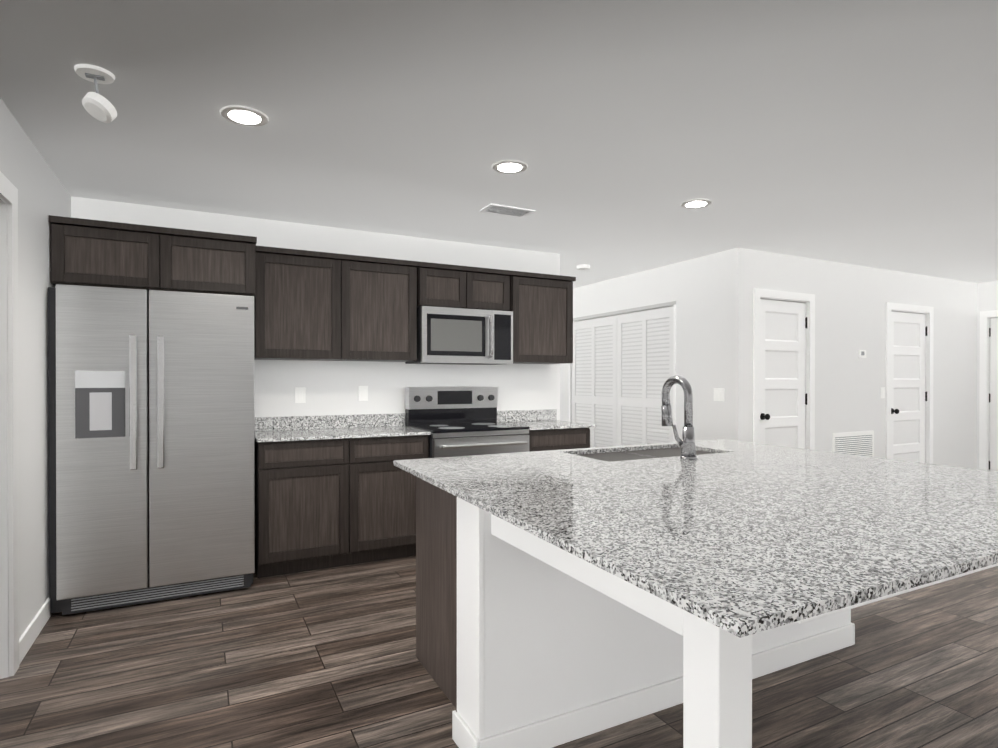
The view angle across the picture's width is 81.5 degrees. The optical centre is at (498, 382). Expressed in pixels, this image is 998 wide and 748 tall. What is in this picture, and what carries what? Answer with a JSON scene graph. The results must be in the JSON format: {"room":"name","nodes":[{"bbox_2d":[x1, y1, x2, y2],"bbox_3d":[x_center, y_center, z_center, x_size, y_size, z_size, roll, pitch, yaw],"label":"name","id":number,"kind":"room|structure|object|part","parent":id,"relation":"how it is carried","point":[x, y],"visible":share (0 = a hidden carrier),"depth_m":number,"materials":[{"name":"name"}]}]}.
{"room":"kitchen","nodes":[
{"label":"kitchen","id":0,"kind":"room"},
{"bbox_2d":[0,98,70,638],"bbox_3d":[-1.035,0.049,0.228,0.150,2.440,7.920,0,0,-27],"label":"wall","id":1,"kind":"structure","parent":0,"point":[31,177],"depth_m":2.84,"materials":[{"name":"paint"}]},
{"bbox_2d":[0,171,18,678],"bbox_3d":[-1.982,0.205,2.092,0.170,2.115,0.970,0,0,-27],"label":"trim","id":2,"kind":"structure","parent":1,"relation":"attached to","point":[9,529],"depth_m":2.48,"materials":[{"name":"white wood"}]},
{"bbox_2d":[19,598,51,664],"bbox_3d":[-2.425,1.208,3.124,0.013,0.100,1.264,0,0,-27],"label":"baseboard","id":3,"kind":"structure","parent":1,"relation":"attached to","point":[30,634],"depth_m":2.78,"materials":[{"name":"white wood"}]},
{"bbox_2d":[71,196,559,420],"bbox_3d":[-1.171,0.033,4.540,3.840,2.440,0.120,0,0,-27],"label":"wall","id":4,"kind":"structure","parent":0,"point":[331,387],"depth_m":4.51,"materials":[{"name":"white paint"}]},
{"bbox_2d":[49,215,172,292],"bbox_3d":[-2.321,-0.726,3.542,0.573,0.364,0.597,0,0,-27],"label":"upper cabinet","id":5,"kind":"object","parent":4,"relation":"attached to","point":[84,252],"depth_m":3.27,"materials":[{"name":"brown wood"}]},
{"bbox_2d":[173,228,256,302],"bbox_3d":[-1.913,-0.727,3.751,0.577,0.364,0.597,0,0,-27],"label":"upper cabinet","id":6,"kind":"object","parent":4,"relation":"attached to","point":[203,262],"depth_m":3.52,"materials":[{"name":"brown wood"}]},
{"bbox_2d":[295,387,305,402],"bbox_3d":[-1.480,0.094,4.310,0.075,0.116,0.009,0,0,-27],"label":"outlet","id":7,"kind":"object","parent":4,"relation":"attached to","point":[300,394],"visible":1,"depth_m":4.31,"materials":[{"name":"white plastic"}]},
{"bbox_2d":[254,246,352,360],"bbox_3d":[-1.423,-0.538,4.143,0.631,0.745,0.347,0,0,-27],"label":"upper cabinet","id":8,"kind":"object","parent":4,"relation":"attached to","point":[303,309],"depth_m":4.00,"materials":[{"name":"brown wood"}]},
{"bbox_2d":[358,386,367,400],"bbox_3d":[-1.062,0.083,4.524,0.075,0.116,0.009,0,0,-27],"label":"outlet","id":9,"kind":"object","parent":4,"relation":"attached to","point":[362,393],"visible":1,"depth_m":4.52,"materials":[{"name":"white plastic"}]},
{"bbox_2d":[353,255,420,361],"bbox_3d":[-0.974,-0.538,4.373,0.630,0.745,0.347,0,0,-27],"label":"upper cabinet","id":10,"kind":"object","parent":4,"relation":"attached to","point":[386,292],"depth_m":4.26,"materials":[{"name":"brown wood"}]},
{"bbox_2d":[255,409,556,430],"bbox_3d":[-0.629,0.298,4.737,2.597,0.100,0.019,0,0,-27],"label":"backsplash","id":11,"kind":"structure","parent":4,"relation":"attached to","point":[287,423],"depth_m":4.46,"materials":[{"name":"grey stone"}]},
{"bbox_2d":[421,262,476,308],"bbox_3d":[-0.481,-0.747,4.625,0.448,0.330,0.347,0,0,-27],"label":"upper cabinet","id":12,"kind":"object","parent":4,"relation":"attached to","point":[442,285],"depth_m":4.48,"materials":[{"name":"brown wood"}]},
{"bbox_2d":[405,306,512,364],"bbox_3d":[-0.308,-0.364,4.652,0.776,0.423,0.457,0,0,-27],"label":"over-the-range microwave","id":13,"kind":"object","parent":12,"relation":"attached to","point":[457,336],"visible":0.98,"depth_m":4.49,"materials":[{"name":"silver metal"}]},
{"bbox_2d":[477,267,512,310],"bbox_3d":[-0.186,-0.747,4.776,0.448,0.330,0.347,0,0,-27],"label":"upper cabinet","id":14,"kind":"object","parent":4,"relation":"attached to","point":[494,286],"depth_m":4.66,"materials":[{"name":"brown wood"}]},
{"bbox_2d":[513,271,575,363],"bbox_3d":[0.299,-0.541,5.025,0.600,0.745,0.347,0,0,-27],"label":"upper cabinet","id":15,"kind":"object","parent":4,"relation":"attached to","point":[542,303],"depth_m":4.88,"materials":[{"name":"brown wood"}]},
{"bbox_2d":[0,556,997,747],"bbox_3d":[1.704,1.288,3.254,11.200,0.060,11.200,0,0,-27],"label":"floor","id":16,"kind":"structure","parent":0,"point":[323,658],"depth_m":2.46,"materials":[{"name":"brown wood"}]},
{"bbox_2d":[48,284,254,614],"bbox_3d":[-2.075,0.359,3.553,1.014,1.765,0.776,0,0,-27],"label":"refrigerator","id":17,"kind":"object","parent":16,"relation":"on","point":[151,445],"visible":1,"depth_m":3.24,"materials":[{"name":"grey metal"}]},
{"bbox_2d":[255,439,360,577],"bbox_3d":[-1.366,0.812,4.037,0.631,0.884,0.597,0,0,-27],"label":"base cabinet","id":18,"kind":"object","parent":16,"relation":"on","point":[331,491],"depth_m":3.78,"materials":[{"name":"brown wood"}]},
{"bbox_2d":[255,427,430,442],"bbox_3d":[-1.136,0.360,4.139,1.149,0.020,0.622,0,0,-27],"label":"countertop","id":19,"kind":"structure","parent":18,"relation":"on","point":[314,432],"depth_m":3.98,"materials":[{"name":"grey stone"}]},
{"bbox_2d":[361,435,427,562],"bbox_3d":[-0.917,0.811,4.267,0.630,0.884,0.597,0,0,-27],"label":"base cabinet","id":20,"kind":"object","parent":16,"relation":"on","point":[388,492],"depth_m":4.02,"materials":[{"name":"brown wood"}]},
{"bbox_2d":[405,387,528,457],"bbox_3d":[-0.244,0.635,4.532,0.786,1.195,0.705,0,0,-27],"label":"range","id":21,"kind":"object","parent":16,"relation":"on","point":[458,421],"visible":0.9,"depth_m":4.60,"materials":[{"name":"silver metal"}]},
{"bbox_2d":[527,427,589,451],"bbox_3d":[0.356,0.809,4.919,0.600,0.884,0.597,0,0,-27],"label":"base cabinet","id":22,"kind":"object","parent":16,"relation":"on","point":[572,437],"depth_m":4.66,"materials":[{"name":"brown wood"}]},
{"bbox_2d":[508,419,595,430],"bbox_3d":[0.374,0.357,4.913,0.652,0.020,0.622,0,0,-27],"label":"countertop","id":23,"kind":"structure","parent":22,"relation":"on","point":[534,424],"depth_m":4.80,"materials":[{"name":"grey stone"}]},
{"bbox_2d":[416,447,997,747],"bbox_3d":[0.873,0.820,2.227,2.013,0.884,1.908,0,0,-27],"label":"kitchen island","id":24,"kind":"object","parent":16,"relation":"on","point":[563,596],"depth_m":2.01,"materials":[{"name":"white paint"}]},
{"bbox_2d":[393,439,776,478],"bbox_3d":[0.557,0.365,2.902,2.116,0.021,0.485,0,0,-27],"label":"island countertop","id":25,"kind":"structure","parent":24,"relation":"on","point":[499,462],"depth_m":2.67,"materials":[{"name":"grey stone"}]},
{"bbox_3d":[0.782,0.769,2.420,1.960,0.784,0.180,0,0,-27],"label":"knee panel","id":26,"kind":"part","parent":24,"relation":"part of","materials":[{"name":"white paint"}]},
{"bbox_2d":[417,447,997,638],"bbox_3d":[0.978,0.368,2.015,2.145,0.021,1.478,0,0,-27],"label":"island countertop","id":27,"kind":"structure","parent":24,"relation":"on","point":[743,544],"depth_m":1.49,"materials":[{"name":"grey stone"}]},
{"bbox_3d":[1.019,0.821,1.943,2.013,0.884,1.271,0,0,-27],"label":"frame","id":28,"kind":"part","parent":24,"relation":"part of","materials":[{"name":"white wood"}]},
{"bbox_2d":[0,0,997,287],"bbox_3d":[1.704,-1.212,3.244,11.200,0.060,11.200,0,0,-27],"label":"ceiling","id":29,"kind":"structure","parent":0,"point":[858,132],"depth_m":2.59,"materials":[{"name":"grey paint"}]},
{"bbox_2d":[74,64,116,122],"bbox_3d":[-1.535,-1.093,2.204,0.135,0.171,0.130,0,0,-27],"label":"smoke detector","id":30,"kind":"object","parent":29,"relation":"hanging from","point":[98,106],"visible":0.96,"depth_m":2.19,"materials":[{"name":"white plastic"}]},
{"bbox_2d":[220,105,268,126],"bbox_3d":[-1.125,-1.176,2.559,0.200,0.008,0.200,0,0,-27],"label":"recessed light","id":31,"kind":"object","parent":29,"relation":"in","point":[244,115],"visible":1,"depth_m":2.54,"materials":[{"name":"white plastic"}]},
{"bbox_2d":[480,203,534,217],"bbox_3d":[0.060,-1.180,3.975,0.340,0.010,0.170,0,0,-27],"label":"ceiling vent","id":32,"kind":"object","parent":29,"relation":"in","point":[506,210],"visible":0.98,"depth_m":3.96,"materials":[{"name":"white metal"}]},
{"bbox_2d":[491,160,527,173],"bbox_3d":[0.059,-1.178,3.166,0.200,0.008,0.200,0,0,-27],"label":"recessed light","id":33,"kind":"object","parent":29,"relation":"in","point":[509,166],"visible":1,"depth_m":3.15,"materials":[{"name":"white plastic"}]},
{"bbox_2d":[576,264,589,269],"bbox_3d":[0.859,-1.175,5.902,0.140,0.035,0.140,0,0,-27],"label":"smoke detector","id":34,"kind":"object","parent":29,"relation":"attached to","point":[583,267],"visible":1,"depth_m":5.86,"materials":[{"name":"white plastic"}]},
{"bbox_2d":[681,199,711,208],"bbox_3d":[1.305,-1.181,3.826,0.200,0.008,0.200,0,0,-27],"label":"recessed light","id":35,"kind":"object","parent":29,"relation":"in","point":[695,203],"visible":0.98,"depth_m":3.81,"materials":[{"name":"white plastic"}]},
{"bbox_2d":[560,248,747,441],"bbox_3d":[1.284,0.024,6.832,0.120,2.440,3.840,0,0,-27],"label":"wall","id":36,"kind":"structure","parent":0,"point":[708,294],"depth_m":5.46,"materials":[{"name":"white paint"}]},
{"bbox_2d":[569,301,675,441],"bbox_3d":[1.329,0.215,6.597,0.014,2.060,1.880,0,0,-27],"label":"trim","id":37,"kind":"structure","parent":36,"relation":"attached to","point":[638,309],"depth_m":6.05,"materials":[{"name":"white wood"}]},
{"bbox_2d":[572,307,673,447],"bbox_3d":[1.360,0.233,6.613,0.030,2.000,1.816,0,0,-27],"label":"bifold closet door","id":38,"kind":"structure","parent":36,"relation":"in","point":[622,368],"depth_m":6.51,"materials":[{"name":"white paint"}]},
{"bbox_2d":[714,388,723,400],"bbox_3d":[2.006,0.110,5.281,0.009,0.116,0.121,0,0,-27],"label":"light switch","id":39,"kind":"object","parent":36,"relation":"attached to","point":[718,394],"visible":1,"depth_m":5.28,"materials":[{"name":"white plastic"}]},
{"bbox_2d":[748,249,976,468],"bbox_3d":[4.010,0.027,6.139,4.100,2.440,0.120,0,0,-27],"label":"wall","id":40,"kind":"structure","parent":0,"point":[851,300],"depth_m":5.97,"materials":[{"name":"white paint"}]},
{"bbox_2d":[760,299,806,448],"bbox_3d":[2.656,0.239,5.380,0.688,1.998,0.110,0,0,-27],"label":"door leaf","id":41,"kind":"structure","parent":40,"relation":"in","point":[782,363],"depth_m":5.41,"materials":[{"name":"white wood"}]},
{"bbox_3d":[2.678,0.208,5.374,0.654,1.668,0.079,0,0,-27],"label":"interior door hardware","id":42,"kind":"part","parent":41,"relation":"part of","materials":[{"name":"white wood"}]},
{"bbox_2d":[753,288,814,449],"bbox_3d":[2.625,0.202,5.421,0.840,2.095,0.136,0,0,-27],"label":"door frame","id":43,"kind":"structure","parent":40,"relation":"attached to","point":[777,295],"depth_m":5.45,"materials":[{"name":"white wood"}]},
{"bbox_2d":[832,431,873,456],"bbox_3d":[3.586,0.708,5.851,0.680,0.420,0.010,0,0,-27],"label":"air vent","id":44,"kind":"object","parent":40,"relation":"in","point":[861,443],"visible":0.58,"depth_m":5.85,"materials":[{"name":"white plastic"}]},
{"bbox_2d":[858,350,865,357],"bbox_3d":[3.705,-0.292,5.900,0.100,0.080,0.024,0,0,-27],"label":"thermostat","id":45,"kind":"object","parent":40,"relation":"attached to","point":[861,353],"visible":1,"depth_m":5.88,"materials":[{"name":"white plastic"}]},
{"bbox_2d":[880,387,884,397],"bbox_3d":[4.031,0.107,6.077,0.075,0.116,0.009,0,0,-27],"label":"light switch","id":46,"kind":"object","parent":40,"relation":"attached to","point":[882,392],"visible":1,"depth_m":6.07,"materials":[{"name":"white plastic"}]},
{"bbox_2d":[891,311,926,462],"bbox_3d":[4.480,0.235,6.315,0.739,1.998,0.110,0,0,-27],"label":"door leaf","id":47,"kind":"structure","parent":40,"relation":"in","point":[908,354],"depth_m":6.35,"materials":[{"name":"white wood"}]},
{"bbox_3d":[4.503,0.204,6.309,0.704,1.668,0.079,0,0,-27],"label":"interior door hardware","id":48,"kind":"part","parent":47,"relation":"part of","materials":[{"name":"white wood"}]},
{"bbox_2d":[885,302,933,463],"bbox_3d":[4.450,0.199,6.356,0.890,2.095,0.136,0,0,-27],"label":"door frame","id":49,"kind":"structure","parent":40,"relation":"attached to","point":[928,311],"depth_m":6.46,"materials":[{"name":"white wood"}]},
{"bbox_2d":[977,281,997,468],"bbox_3d":[7.373,0.035,3.940,0.120,2.440,6.860,0,0,-27],"label":"wall","id":50,"kind":"structure","parent":0,"point":[987,296],"depth_m":6.92,"materials":[{"name":"white paint"}]},
{"bbox_2d":[979,310,997,470],"bbox_3d":[6.059,0.198,6.487,0.136,2.095,1.070,0,0,-27],"label":"door frame","id":51,"kind":"structure","parent":50,"relation":"attached to","point":[984,414],"depth_m":6.89,"materials":[{"name":"white wood"}]},
{"bbox_2d":[989,318,997,471],"bbox_3d":[6.020,0.235,6.476,0.115,1.998,0.919,0,0,-27],"label":"door leaf","id":52,"kind":"structure","parent":50,"relation":"in","point":[994,396],"depth_m":6.85,"materials":[{"name":"white wood"}]},
{"bbox_3d":[5.995,0.194,6.486,0.079,1.688,0.879,0,0,-27],"label":"front door hardware","id":53,"kind":"part","parent":52,"relation":"part of","materials":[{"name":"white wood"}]}
]}

